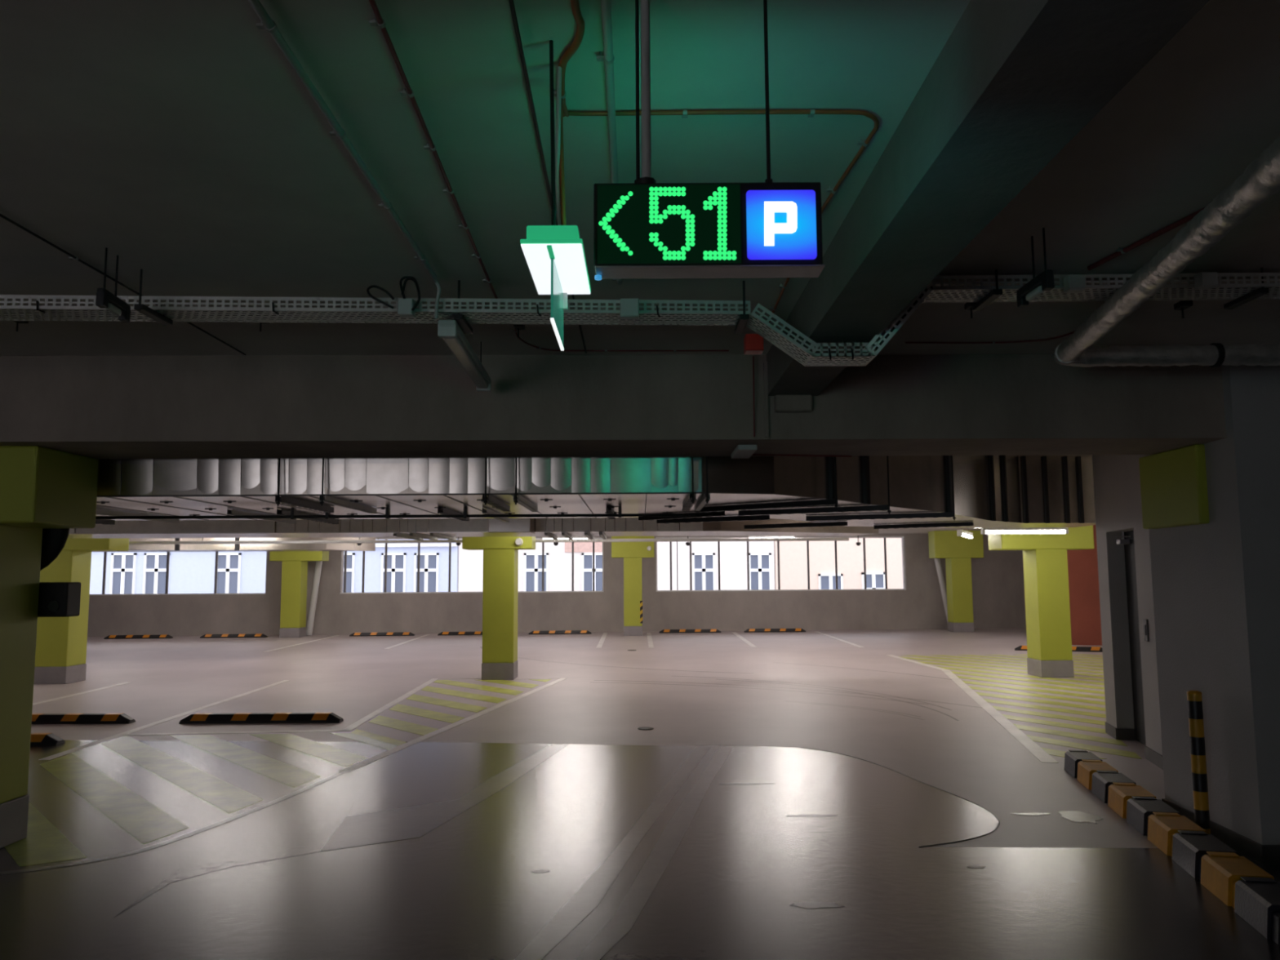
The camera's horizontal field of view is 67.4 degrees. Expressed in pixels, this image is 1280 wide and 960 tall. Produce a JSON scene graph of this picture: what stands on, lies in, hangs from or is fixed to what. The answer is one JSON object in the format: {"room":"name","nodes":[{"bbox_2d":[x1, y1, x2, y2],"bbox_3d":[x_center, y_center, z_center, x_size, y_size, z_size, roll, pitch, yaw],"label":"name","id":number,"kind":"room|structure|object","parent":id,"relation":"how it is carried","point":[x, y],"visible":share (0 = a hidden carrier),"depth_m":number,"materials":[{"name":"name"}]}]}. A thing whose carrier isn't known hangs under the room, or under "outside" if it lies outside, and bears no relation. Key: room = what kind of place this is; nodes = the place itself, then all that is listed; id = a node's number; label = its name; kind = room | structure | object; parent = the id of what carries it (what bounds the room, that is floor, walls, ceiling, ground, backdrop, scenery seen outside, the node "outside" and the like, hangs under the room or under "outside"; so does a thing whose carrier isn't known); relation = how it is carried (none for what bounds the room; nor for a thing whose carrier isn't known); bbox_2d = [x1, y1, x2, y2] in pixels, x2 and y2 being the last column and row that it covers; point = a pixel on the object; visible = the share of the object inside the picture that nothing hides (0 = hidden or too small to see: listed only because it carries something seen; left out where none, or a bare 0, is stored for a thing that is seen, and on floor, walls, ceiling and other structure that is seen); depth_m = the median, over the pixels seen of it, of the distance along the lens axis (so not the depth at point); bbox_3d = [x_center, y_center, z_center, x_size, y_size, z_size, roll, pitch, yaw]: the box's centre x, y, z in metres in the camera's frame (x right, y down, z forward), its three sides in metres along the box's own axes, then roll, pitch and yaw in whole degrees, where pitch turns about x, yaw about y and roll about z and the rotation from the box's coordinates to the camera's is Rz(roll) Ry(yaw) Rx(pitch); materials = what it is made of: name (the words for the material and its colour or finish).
{"room":"parking garage","nodes":[
{"label":"parking garage","id":0,"kind":"room"},
{"bbox_2d":[91,537,375,551],"bbox_3d":[-10.193,1.291,20.430,8.696,0.460,1.398,0,-6,-3],"label":"ventilation duct","id":1,"kind":"object","parent":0,"point":[371,546],"visible":0.35,"depth_m":20.07,"materials":[{"name":"grey metal"}]},
{"bbox_2d":[67,517,878,538],"bbox_3d":[-2.895,0.456,12.275,12.249,0.530,1.995,0,-6,-3],"label":"ceiling","id":2,"kind":"structure","parent":0,"point":[619,526],"depth_m":11.85,"materials":[{"name":"grey concrete"}]},
{"bbox_2d":[87,533,1026,636],"bbox_3d":[-3.982,3.130,29.025,40.104,2.950,0.299,0,-6,-4],"label":"wall","id":3,"kind":"structure","parent":0,"point":[998,599],"depth_m":29.01,"materials":[{"name":"concrete"}]},
{"bbox_2d":[88,551,266,595],"bbox_3d":[-16.535,2.567,28.269,10.936,1.660,0.200,0,-6,-4],"label":"window","id":4,"kind":"structure","parent":3,"relation":"in","point":[104,553],"depth_m":28.34,"materials":[{"name":"white paint"}]},
{"bbox_2d":[340,537,603,593],"bbox_3d":[-5.020,2.577,29.014,7.860,1.660,0.200,0,-6,-4],"label":"window","id":5,"kind":"structure","parent":3,"relation":"in","point":[343,573],"depth_m":28.86,"materials":[{"name":"white paint"}]},
{"bbox_2d":[655,536,906,591],"bbox_3d":[4.350,2.584,29.620,7.759,1.660,0.200,0,-6,-4],"label":"window","id":6,"kind":"structure","parent":3,"relation":"in","point":[863,537],"depth_m":29.57,"materials":[{"name":"white paint"}]},
{"bbox_2d":[0,628,1279,959],"bbox_3d":[-3.983,3.006,12.010,40.000,0.255,38.500,0,-6,0],"label":"floor","id":7,"kind":"structure","parent":0,"point":[862,794],"depth_m":6.86,"materials":[{"name":"concrete"}]},
{"bbox_2d":[30,733,65,745],"bbox_3d":[-6.735,2.606,9.650,1.830,0.102,0.152,0,-6,0],"label":"wheel stop","id":8,"kind":"object","parent":7,"relation":"on","point":[37,739],"visible":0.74,"depth_m":9.59,"materials":[{"name":"orange"}]},
{"bbox_2d":[0,445,98,848],"bbox_3d":[-4.276,0.788,5.973,1.360,2.947,0.660,0,-6,0],"label":"concrete column","id":9,"kind":"structure","parent":7,"relation":"on","point":[41,487],"depth_m":6.00,"materials":[{"name":"paint"}]},
{"bbox_2d":[40,528,69,570],"bbox_3d":[-4.169,0.291,6.383,0.720,0.720,0.135,0,-6,0],"label":"convex mirror","id":10,"kind":"object","parent":9,"relation":"attached to","point":[54,540],"visible":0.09,"depth_m":6.38,"materials":[{"name":"black plastic"}]},
{"bbox_2d":[37,582,81,617],"bbox_3d":[-3.976,0.792,6.367,0.439,0.226,0.175,0,-6,0],"label":"speaker box","id":11,"kind":"object","parent":9,"relation":"attached to","point":[55,599],"visible":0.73,"depth_m":6.29,"materials":[{"name":"black plastic"}]},
{"bbox_2d":[33,537,128,684],"bbox_3d":[-9.240,1.804,15.678,1.400,2.947,0.610,0,-6,0],"label":"concrete column","id":12,"kind":"structure","parent":7,"relation":"on","point":[60,655],"depth_m":15.44,"materials":[{"name":"paint"}]},
{"bbox_2d":[31,713,135,724],"bbox_3d":[-6.764,2.750,11.062,1.830,0.102,0.152,0,-6,0],"label":"wheel stop","id":13,"kind":"object","parent":7,"relation":"on","point":[37,718],"visible":0.84,"depth_m":11.00,"materials":[{"name":"orange"}]},
{"bbox_2d":[103,634,173,639],"bbox_3d":[-14.125,4.418,27.050,1.830,0.102,0.152,0,-6,-3],"label":"wheel stop","id":14,"kind":"object","parent":7,"relation":"on","point":[162,636],"visible":1,"depth_m":26.99,"materials":[{"name":"orange"}]},
{"bbox_2d":[200,633,267,638],"bbox_3d":[-11.525,4.423,27.249,1.830,0.102,0.152,0,-6,-3],"label":"wheel stop","id":15,"kind":"object","parent":7,"relation":"on","point":[241,635],"visible":1,"depth_m":27.19,"materials":[{"name":"orange"}]},
{"bbox_2d":[178,712,343,724],"bbox_3d":[-4.344,2.733,11.033,1.830,0.102,0.152,0,-6,0],"label":"wheel stop","id":16,"kind":"object","parent":7,"relation":"on","point":[205,717],"visible":1,"depth_m":10.97,"materials":[{"name":"black rubber"}]},
{"bbox_2d":[269,551,328,637],"bbox_3d":[-9.783,3.010,27.517,1.500,2.947,0.610,0,-6,0],"label":"concrete column","id":17,"kind":"structure","parent":7,"relation":"on","point":[295,563],"depth_m":27.27,"materials":[{"name":"paint"}]},
{"bbox_2d":[306,560,322,635],"bbox_3d":[-9.496,3.071,28.139,0.513,2.930,0.180,0,-6,0],"label":"pipe","id":18,"kind":"object","parent":7,"relation":"on","point":[318,563],"visible":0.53,"depth_m":28.04,"materials":[{"name":"white plastic"}]},
{"bbox_2d":[349,631,414,636],"bbox_3d":[-7.425,4.440,27.647,1.830,0.102,0.152,0,-6,-3],"label":"wheel stop","id":19,"kind":"object","parent":7,"relation":"on","point":[388,633],"visible":1,"depth_m":27.59,"materials":[{"name":"orange"}]},
{"bbox_2d":[462,536,535,679],"bbox_3d":[-2.330,1.781,15.848,1.140,2.947,0.650,0,-6,0],"label":"concrete column","id":20,"kind":"structure","parent":7,"relation":"on","point":[500,553],"depth_m":15.62,"materials":[{"name":"paint"}]},
{"bbox_2d":[528,630,591,634],"bbox_3d":[-2.334,4.451,28.045,1.830,0.102,0.152,0,-6,-3],"label":"wheel stop","id":21,"kind":"object","parent":7,"relation":"on","point":[551,632],"visible":1,"depth_m":27.99,"materials":[{"name":"orange"}]},
{"bbox_2d":[611,536,653,635],"bbox_3d":[-0.198,2.938,27.348,1.210,2.947,0.650,0,-6,0],"label":"concrete column","id":22,"kind":"structure","parent":7,"relation":"on","point":[632,553],"depth_m":27.14,"materials":[{"name":"paint"}]},
{"bbox_2d":[658,628,720,633],"bbox_3d":[1.476,4.460,28.343,1.830,0.102,0.152,0,-6,-3],"label":"wheel stop","id":23,"kind":"object","parent":7,"relation":"on","point":[664,631],"visible":1,"depth_m":28.28,"materials":[{"name":"orange"}]},
{"bbox_2d":[743,628,805,632],"bbox_3d":[3.996,4.455,28.443,1.830,0.102,0.152,0,-6,-3],"label":"wheel stop","id":24,"kind":"object","parent":7,"relation":"on","point":[748,630],"visible":1,"depth_m":28.38,"materials":[{"name":"orange"}]},
{"bbox_2d":[933,558,947,622],"bbox_3d":[9.222,3.085,29.333,0.680,2.941,0.180,0,-6,0],"label":"pipe","id":25,"kind":"object","parent":7,"relation":"on","point":[937,561],"visible":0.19,"depth_m":29.26,"materials":[{"name":"white plastic"}]},
{"bbox_2d":[928,530,983,631],"bbox_3d":[9.352,2.981,28.313,1.430,2.947,0.610,0,-6,0],"label":"concrete column","id":26,"kind":"structure","parent":7,"relation":"on","point":[957,552],"depth_m":28.10,"materials":[{"name":"paint"}]},
{"bbox_2d":[987,524,1093,677],"bbox_3d":[6.610,1.722,15.778,1.500,2.947,0.610,0,-6,0],"label":"concrete column","id":27,"kind":"structure","parent":7,"relation":"on","point":[1045,558],"depth_m":15.53,"materials":[{"name":"paint"}]},
{"bbox_2d":[1014,645,1102,652],"bbox_3d":[9.071,3.642,20.733,1.830,0.102,0.152,-2,-6,20],"label":"wheel stop","id":28,"kind":"object","parent":7,"relation":"on","point":[1090,649],"visible":0.57,"depth_m":20.53,"materials":[{"name":"orange"}]},
{"bbox_2d":[1064,750,1102,777],"bbox_3d":[3.645,2.338,7.885,0.225,0.156,0.467,-1,-6,11],"label":"block","id":29,"kind":"object","parent":7,"relation":"on","point":[1072,757],"visible":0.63,"depth_m":7.89,"materials":[{"name":"grey concrete"}]},
{"bbox_2d":[1076,759,1118,790],"bbox_3d":[3.558,2.295,7.456,0.225,0.156,0.467,-1,-6,11],"label":"block","id":30,"kind":"object","parent":7,"relation":"on","point":[1086,768],"visible":0.58,"depth_m":7.46,"materials":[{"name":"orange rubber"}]},
{"bbox_2d":[1091,770,1136,803],"bbox_3d":[3.472,2.252,7.027,0.225,0.156,0.467,-1,-6,11],"label":"block","id":31,"kind":"object","parent":7,"relation":"on","point":[1101,780],"visible":0.6,"depth_m":7.03,"materials":[{"name":"grey concrete"}]},
{"bbox_2d":[1107,782,1155,818],"bbox_3d":[3.385,2.209,6.597,0.225,0.156,0.467,-1,-6,11],"label":"block","id":32,"kind":"object","parent":7,"relation":"on","point":[1119,793],"visible":0.61,"depth_m":6.60,"materials":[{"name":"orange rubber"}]},
{"bbox_2d":[1126,795,1179,836],"bbox_3d":[3.299,2.166,6.168,0.225,0.156,0.467,-1,-6,11],"label":"block","id":33,"kind":"object","parent":7,"relation":"on","point":[1139,809],"visible":0.53,"depth_m":6.17,"materials":[{"name":"black rubber"}]},
{"bbox_2d":[1147,812,1205,857],"bbox_3d":[3.212,2.123,5.739,0.225,0.156,0.467,-1,-6,11],"label":"block","id":34,"kind":"object","parent":7,"relation":"on","point":[1162,826],"visible":0.58,"depth_m":5.74,"materials":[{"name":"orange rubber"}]},
{"bbox_2d":[1186,690,1210,834],"bbox_3d":[3.395,1.747,5.831,0.096,0.919,0.096,0,-6,0],"label":"bollard","id":35,"kind":"object","parent":7,"relation":"on","point":[1194,700],"visible":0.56,"depth_m":5.81,"materials":[{"name":"yellow rubber"}]},
{"bbox_2d":[1172,830,1237,880],"bbox_3d":[3.126,2.079,5.310,0.225,0.156,0.467,-1,-6,11],"label":"block","id":36,"kind":"object","parent":7,"relation":"on","point":[1188,847],"visible":0.56,"depth_m":5.31,"materials":[{"name":"black rubber"}]},
{"bbox_2d":[1144,364,1279,844],"bbox_3d":[5.754,0.744,6.113,4.500,2.950,1.120,0,-6,0],"label":"wall pier","id":37,"kind":"object","parent":7,"relation":"on","point":[1216,583],"visible":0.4,"depth_m":5.69,"materials":[{"name":"paint"}]},
{"bbox_2d":[1138,444,1209,528],"bbox_3d":[3.705,0.056,6.300,0.490,0.495,0.690,0,-6,0],"label":"column capital","id":38,"kind":"object","parent":37,"relation":"attached to","point":[1174,484],"visible":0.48,"depth_m":6.21,"materials":[{"name":"paint"}]},
{"bbox_2d":[1161,798,1279,866],"bbox_3d":[5.755,2.157,5.967,4.515,0.110,1.155,0,-6,0],"label":"baseboard","id":39,"kind":"object","parent":37,"relation":"attached to","point":[1264,855],"visible":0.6,"depth_m":5.59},
{"bbox_2d":[1200,851,1274,908],"bbox_3d":[3.039,2.036,4.880,0.225,0.156,0.467,-1,-6,11],"label":"block","id":40,"kind":"object","parent":7,"relation":"on","point":[1220,872],"visible":0.59,"depth_m":4.88,"materials":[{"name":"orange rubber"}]},
{"bbox_2d":[1234,876,1279,945],"bbox_3d":[2.953,1.993,4.451,0.225,0.156,0.467,-1,-6,11],"label":"block","id":41,"kind":"object","parent":7,"relation":"on","point":[1257,900],"visible":1,"depth_m":4.46,"materials":[{"name":"black rubber"}]},
{"bbox_2d":[0,0,1279,533],"bbox_3d":[-4.001,-0.200,12.336,40.000,0.300,38.500,0,-6,0],"label":"ceiling","id":42,"kind":"structure","parent":0,"point":[178,139],"depth_m":3.01,"materials":[{"name":"concrete"}]},
{"bbox_2d":[95,247,130,322],"bbox_3d":[-2.130,-0.791,3.893,0.032,0.254,0.223,0,-6,-3],"label":"lamp","id":43,"kind":"object","parent":42,"relation":"hanging from","point":[104,299],"visible":1,"depth_m":3.86,"materials":[{"name":"grey metal"}]},
{"bbox_2d":[0,213,245,355],"bbox_3d":[-2.307,-0.911,3.863,0.033,0.020,3.500,0,-6,0],"label":"cable","id":44,"kind":"object","parent":42,"relation":"attached to","point":[73,257],"visible":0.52,"depth_m":3.96,"materials":[{"name":"black plastic"}]},
{"bbox_2d":[275,457,333,512],"bbox_3d":[-2.435,-0.176,7.041,0.063,0.817,1.128,0,-6,0],"label":"hanger","id":45,"kind":"object","parent":42,"relation":"hanging from","point":[283,500],"visible":0.91,"depth_m":6.79,"materials":[{"name":"grey metal"}]},
{"bbox_2d":[248,0,436,279],"bbox_3d":[-0.884,-1.062,2.395,0.046,0.032,3.550,0,-6,0],"label":"conduit","id":46,"kind":"object","parent":42,"relation":"attached to","point":[266,23],"visible":1,"depth_m":2.71,"materials":[{"name":"grey"}]},
{"bbox_2d":[319,457,377,513],"bbox_3d":[-2.139,-0.170,7.116,0.042,0.817,1.278,0,-6,0],"label":"hanger","id":47,"kind":"object","parent":42,"relation":"hanging from","point":[329,500],"visible":0.78,"depth_m":6.83,"materials":[{"name":"metal"}]},
{"bbox_2d":[368,0,497,298],"bbox_3d":[-0.634,-1.051,2.570,0.051,0.022,3.901,0,-6,-1],"label":"cable","id":48,"kind":"object","parent":42,"relation":"attached to","point":[380,22],"visible":0.99,"depth_m":2.77,"materials":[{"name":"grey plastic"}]},
{"bbox_2d":[437,320,491,391],"bbox_3d":[-0.874,-0.698,4.881,0.080,0.254,1.271,0,-6,-2],"label":"lamp","id":49,"kind":"object","parent":42,"relation":"hanging from","point":[449,331],"visible":0.94,"depth_m":4.64,"materials":[{"name":"grey plastic"}]},
{"bbox_2d":[128,535,848,544],"bbox_3d":[-2.696,0.725,16.538,12.601,0.707,0.056,0,-6,-1],"label":"pipe","id":50,"kind":"object","parent":42,"relation":"hanging from","point":[756,539],"visible":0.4,"depth_m":16.48,"materials":[{"name":"white plastic"}]},
{"bbox_2d":[481,457,511,511],"bbox_3d":[-1.041,-0.187,7.016,0.063,0.817,1.078,0,-6,0],"label":"hanger","id":51,"kind":"object","parent":42,"relation":"hanging from","point":[493,501],"visible":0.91,"depth_m":6.71,"materials":[{"name":"grey metal"}]},
{"bbox_2d":[512,457,537,511],"bbox_3d":[-0.836,-0.183,7.066,0.042,0.817,1.178,0,-6,0],"label":"hanger","id":52,"kind":"object","parent":42,"relation":"hanging from","point":[520,500],"visible":0.78,"depth_m":6.66,"materials":[{"name":"metal"}]},
{"bbox_2d":[508,0,586,353],"bbox_3d":[-0.304,-0.996,3.117,0.021,0.011,5.000,0,-6,0],"label":"cable","id":53,"kind":"object","parent":42,"relation":"attached to","point":[511,2],"visible":0.89,"depth_m":2.63,"materials":[{"name":"black plastic"}]},
{"bbox_2d":[520,40,591,351],"bbox_3d":[-0.181,-0.694,2.325,0.126,0.788,0.717,0,-6,0],"label":"exit light","id":54,"kind":"object","parent":42,"relation":"hanging from","point":[554,255],"visible":1,"depth_m":2.13,"materials":[{"name":"white plastic"}]},
{"bbox_2d":[520,243,590,294],"bbox_3d":[-0.180,-0.460,2.112,0.124,0.004,0.340,0,-6,0],"label":"diffuser","id":55,"kind":"object","parent":54,"relation":"attached to","point":[568,260],"depth_m":2.07,"materials":[{"name":"white plastic"}]},
{"bbox_2d":[554,0,584,116],"bbox_3d":[-0.155,-1.143,1.675,0.098,0.026,2.102,0,-6,-2],"label":"cable","id":56,"kind":"object","parent":42,"relation":"attached to","point":[575,4],"visible":0.73,"depth_m":2.35,"materials":[{"name":"brown plastic"}]},
{"bbox_2d":[95,454,1095,528],"bbox_3d":[-1.766,-0.083,8.324,14.887,0.760,4.352,1,-6,-11],"label":"ventilation duct","id":57,"kind":"object","parent":42,"relation":"hanging from","point":[1028,491],"visible":0.39,"depth_m":6.76,"materials":[{"name":"grey metal"}]},
{"bbox_2d":[96,508,179,523],"bbox_3d":[-4.273,0.283,7.915,0.042,0.041,1.801,0,-6,2],"label":"hanger","id":58,"kind":"object","parent":57,"relation":"hanging from","point":[101,512],"visible":0.45,"depth_m":7.93,"materials":[{"name":"metal"}]},
{"bbox_2d":[226,509,296,523],"bbox_3d":[-3.273,0.323,8.362,0.042,0.041,1.301,-1,-6,2],"label":"hanger","id":59,"kind":"object","parent":57,"relation":"attached to","point":[235,513],"visible":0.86,"depth_m":8.15,"materials":[{"name":"metal"}]},
{"bbox_2d":[276,509,338,524],"bbox_3d":[-2.888,0.327,8.412,0.063,0.044,1.400,0,-6,1],"label":"hanger","id":60,"kind":"object","parent":57,"relation":"attached to","point":[283,512],"visible":0.73,"depth_m":8.40,"materials":[{"name":"grey metal"}]},
{"bbox_2d":[95,505,709,519],"bbox_3d":[-3.974,0.271,7.589,9.051,0.092,0.086,0,-6,-1],"label":"pipe","id":61,"kind":"object","parent":57,"relation":"attached to","point":[293,515],"visible":0.88,"depth_m":7.60,"materials":[{"name":"black metal"}]},
{"bbox_2d":[638,511,724,520],"bbox_3d":[0.357,0.319,8.511,0.930,0.044,0.078,-5,-8,40],"label":"hanger","id":62,"kind":"object","parent":57,"relation":"attached to","point":[712,513],"visible":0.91,"depth_m":8.45,"materials":[{"name":"grey metal"}]},
{"bbox_2d":[656,515,769,523],"bbox_3d":[0.677,0.372,9.058,1.127,0.044,0.078,-3,-6,26],"label":"hanger","id":63,"kind":"object","parent":57,"relation":"attached to","point":[731,518],"visible":0.96,"depth_m":9.01,"materials":[{"name":"grey metal"}]},
{"bbox_2d":[744,521,847,528],"bbox_3d":[1.643,0.483,10.203,1.149,0.044,0.078,-4,-7,31],"label":"hanger","id":64,"kind":"object","parent":57,"relation":"attached to","point":[828,523],"visible":1,"depth_m":10.16,"materials":[{"name":"grey metal"}]},
{"bbox_2d":[873,521,973,528],"bbox_3d":[3.051,0.493,10.378,1.060,0.044,0.078,-4,-7,31],"label":"hanger","id":65,"kind":"object","parent":57,"relation":"attached to","point":[963,523],"visible":1,"depth_m":10.34,"materials":[{"name":"grey metal"}]},
{"bbox_2d":[596,0,622,284],"bbox_3d":[-0.087,-1.062,2.445,0.045,0.032,3.650,0,-6,0],"label":"conduit","id":66,"kind":"object","parent":42,"relation":"attached to","point":[608,58],"visible":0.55,"depth_m":2.52,"materials":[{"name":"grey"}]},
{"bbox_2d":[0,354,1226,458],"bbox_3d":[-4.242,-0.432,6.043,15.528,0.510,0.859,0,-6,0],"label":"ceiling beam","id":67,"kind":"structure","parent":42,"relation":"attached to","point":[272,406],"depth_m":5.70,"materials":[{"name":"concrete"}]},
{"bbox_2d":[731,444,851,458],"bbox_3d":[1.011,-0.175,6.157,0.902,0.033,0.452,1,-6,-9],"label":"emergency light","id":68,"kind":"object","parent":67,"relation":"attached to","point":[741,451],"visible":1,"depth_m":6.14,"materials":[{"name":"grey plastic"}]},
{"bbox_2d":[511,328,728,352],"bbox_3d":[-0.235,-0.768,5.385,1.425,0.020,0.625,4,-7,-38],"label":"cable","id":69,"kind":"object","parent":42,"relation":"attached to","point":[513,330],"visible":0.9,"depth_m":5.56,"materials":[{"name":"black plastic"}]},
{"bbox_2d":[0,267,1279,366],"bbox_3d":[-0.305,-0.712,4.298,9.802,0.350,0.458,0,-6,-1],"label":"cable tray","id":70,"kind":"object","parent":42,"relation":"hanging from","point":[1242,293],"visible":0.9,"depth_m":4.27,"materials":[{"name":"metal"}]},
{"bbox_2d":[397,298,415,317],"bbox_3d":[-1.020,-0.752,4.190,0.067,0.072,0.056,0,-6,0],"label":"junction box","id":71,"kind":"object","parent":70,"relation":"attached to","point":[405,306],"visible":1,"depth_m":4.16,"materials":[{"name":"grey plastic"}]},
{"bbox_2d":[620,298,639,319],"bbox_3d":[-0.045,-0.748,4.199,0.083,0.082,0.056,0,-6,0],"label":"junction box","id":72,"kind":"object","parent":70,"relation":"attached to","point":[629,308],"visible":1,"depth_m":4.17,"materials":[{"name":"grey plastic"}]},
{"bbox_2d":[743,333,764,355],"bbox_3d":[0.543,-0.648,4.581,0.086,0.082,0.096,0,-6,0],"label":"alarm box","id":73,"kind":"object","parent":70,"relation":"hanging from","point":[753,344],"visible":0.86,"depth_m":4.53,"materials":[{"name":"red plastic"}]},
{"bbox_2d":[1063,274,1084,293],"bbox_3d":[1.849,-0.836,4.086,0.071,0.066,0.056,0,-6,0],"label":"junction box","id":74,"kind":"object","parent":70,"relation":"attached to","point":[1073,283],"visible":1,"depth_m":4.06,"materials":[{"name":"grey plastic"}]},
{"bbox_2d":[1193,271,1217,288],"bbox_3d":[2.411,-0.850,4.088,0.074,0.060,0.056,0,-6,0],"label":"junction box","id":75,"kind":"object","parent":70,"relation":"attached to","point":[1209,280],"visible":1,"depth_m":4.06,"materials":[{"name":"grey plastic"}]},
{"bbox_2d":[682,456,697,511],"bbox_3d":[0.354,-0.192,7.041,0.063,0.817,1.128,0,-6,0],"label":"hanger","id":76,"kind":"object","parent":42,"relation":"hanging from","point":[689,502],"visible":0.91,"depth_m":6.49,"materials":[{"name":"grey metal"}]},
{"bbox_2d":[694,456,710,511],"bbox_3d":[0.451,-0.190,7.066,0.042,0.817,1.178,0,-6,0],"label":"hanger","id":77,"kind":"object","parent":42,"relation":"hanging from","point":[702,501],"visible":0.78,"depth_m":6.54,"materials":[{"name":"metal"}]},
{"bbox_2d":[593,0,825,280],"bbox_3d":[0.147,-0.775,2.127,0.496,0.669,0.088,0,-6,0],"label":"parking sign","id":78,"kind":"object","parent":42,"relation":"hanging from","point":[646,228],"visible":1,"depth_m":2.07,"materials":[{"name":"black plastic"}]},
{"bbox_2d":[568,108,878,322],"bbox_3d":[0.237,-0.926,3.853,0.924,0.022,2.322,0,-6,0],"label":"cable","id":79,"kind":"object","parent":42,"relation":"attached to","point":[811,112],"visible":0.81,"depth_m":2.71,"materials":[{"name":"brown plastic"}]},
{"bbox_2d":[696,457,838,512],"bbox_3d":[0.955,-0.158,7.414,1.244,0.817,0.078,-5,-7,38],"label":"hanger","id":80,"kind":"object","parent":42,"relation":"hanging from","point":[825,501],"visible":0.9,"depth_m":7.28,"materials":[{"name":"grey metal"}]},
{"bbox_2d":[737,455,890,515],"bbox_3d":[1.416,-0.105,7.960,1.294,0.817,0.078,-3,-7,27],"label":"hanger","id":81,"kind":"object","parent":42,"relation":"hanging from","point":[885,507],"visible":0.92,"depth_m":7.86,"materials":[{"name":"grey metal"}]},
{"bbox_2d":[805,455,955,520],"bbox_3d":[2.186,-0.022,8.819,1.333,0.817,0.078,-2,-6,20],"label":"hanger","id":82,"kind":"object","parent":42,"relation":"hanging from","point":[948,514],"visible":0.93,"depth_m":8.73,"materials":[{"name":"grey metal"}]},
{"bbox_2d":[766,0,1209,395],"bbox_3d":[0.923,-1.263,-0.556,0.340,0.250,12.640,0,-6,0],"label":"ceiling beam","id":83,"kind":"structure","parent":42,"relation":"attached to","point":[1013,82],"depth_m":2.46,"materials":[{"name":"concrete"}]},
{"bbox_2d":[905,328,1076,344],"bbox_3d":[2.120,-0.812,5.087,0.584,0.020,1.288,4,-7,-38],"label":"cable","id":84,"kind":"object","parent":42,"relation":"attached to","point":[1072,332],"visible":0.53,"depth_m":5.40,"materials":[{"name":"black plastic"}]},
{"bbox_2d":[980,527,1068,534],"bbox_3d":[5.653,0.439,14.145,1.270,0.712,0.090,0,-6,-1],"label":"lamp","id":85,"kind":"object","parent":42,"relation":"hanging from","point":[1013,530],"visible":0.82,"depth_m":14.08,"materials":[{"name":"white plastic"}]},
{"bbox_2d":[1016,227,1054,307],"bbox_3d":[1.535,-0.828,3.743,0.032,0.254,0.243,0,-6,-5],"label":"lamp","id":86,"kind":"object","parent":42,"relation":"hanging from","point":[1044,281],"visible":1,"depth_m":3.71,"materials":[{"name":"grey metal"}]},
{"bbox_2d":[1087,199,1213,270],"bbox_3d":[2.091,-1.020,3.018,0.061,0.028,2.224,1,-6,-8],"label":"cable","id":87,"kind":"object","parent":42,"relation":"attached to","point":[1123,251],"visible":0.53,"depth_m":3.77,"materials":[{"name":"red plastic"}]},
{"bbox_2d":[1053,136,1279,367],"bbox_3d":[3.213,-0.760,4.174,6.449,0.126,2.742,4,-7,-38],"label":"insulated pipe","id":88,"kind":"object","parent":42,"relation":"hanging from","point":[1260,180],"visible":1,"depth_m":3.91,"materials":[{"name":"metal"}]},
{"bbox_2d":[1066,524,1102,645],"bbox_3d":[11.264,2.370,22.419,2.623,2.950,0.315,-3,-6,22],"label":"wall","id":89,"kind":"structure","parent":0,"point":[1082,564],"depth_m":22.55,"materials":[{"name":"paint"}]},
{"bbox_2d":[1092,454,1162,755],"bbox_3d":[4.572,0.979,8.360,0.280,2.950,3.551,-2,-6,13],"label":"wall","id":90,"kind":"structure","parent":0,"point":[1116,477],"depth_m":9.56,"materials":[{"name":"paint"}]},
{"bbox_2d":[1105,721,1163,769],"bbox_3d":[4.574,2.392,8.217,0.292,0.110,3.551,-2,-6,13],"label":"baseboard","id":91,"kind":"structure","parent":90,"relation":"attached to","point":[1124,734],"depth_m":9.51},
{"bbox_2d":[1124,530,1146,746],"bbox_3d":[4.803,1.500,9.117,0.040,2.055,1.016,-2,-6,13],"label":"door","id":92,"kind":"structure","parent":90,"relation":"attached to","point":[1129,549],"depth_m":9.42,"materials":[{"name":"metal"}]},
{"label":"outside","id":93,"kind":"structure","parent":0,"visible":0},
{"bbox_3d":[0.071,12.242,43.987,160.000,0.200,26.000,0,-6,0],"label":"street","id":94,"kind":"object","parent":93,"visible":0},
{"bbox_2d":[89,539,458,594],"bbox_3d":[-33.081,6.275,58.560,45.348,15.000,8.250,0,-6,0],"label":"apartment building","id":95,"kind":"structure","parent":94,"relation":"on","point":[126,572],"depth_m":54.73,"materials":[{"name":"white paint"}]},
{"bbox_2d":[457,538,774,591],"bbox_3d":[-1.340,6.095,58.585,18.045,15.000,8.200,0,-6,0],"label":"apartment building","id":96,"kind":"structure","parent":94,"relation":"on","point":[557,567],"depth_m":54.76,"materials":[{"name":"white paint"}]},
{"bbox_2d":[773,537,902,589],"bbox_3d":[28.980,5.920,58.585,42.504,15.000,8.200,0,-6,0],"label":"apartment building","id":97,"kind":"structure","parent":94,"relation":"on","point":[793,554],"depth_m":54.78,"materials":[{"name":"white paint"}]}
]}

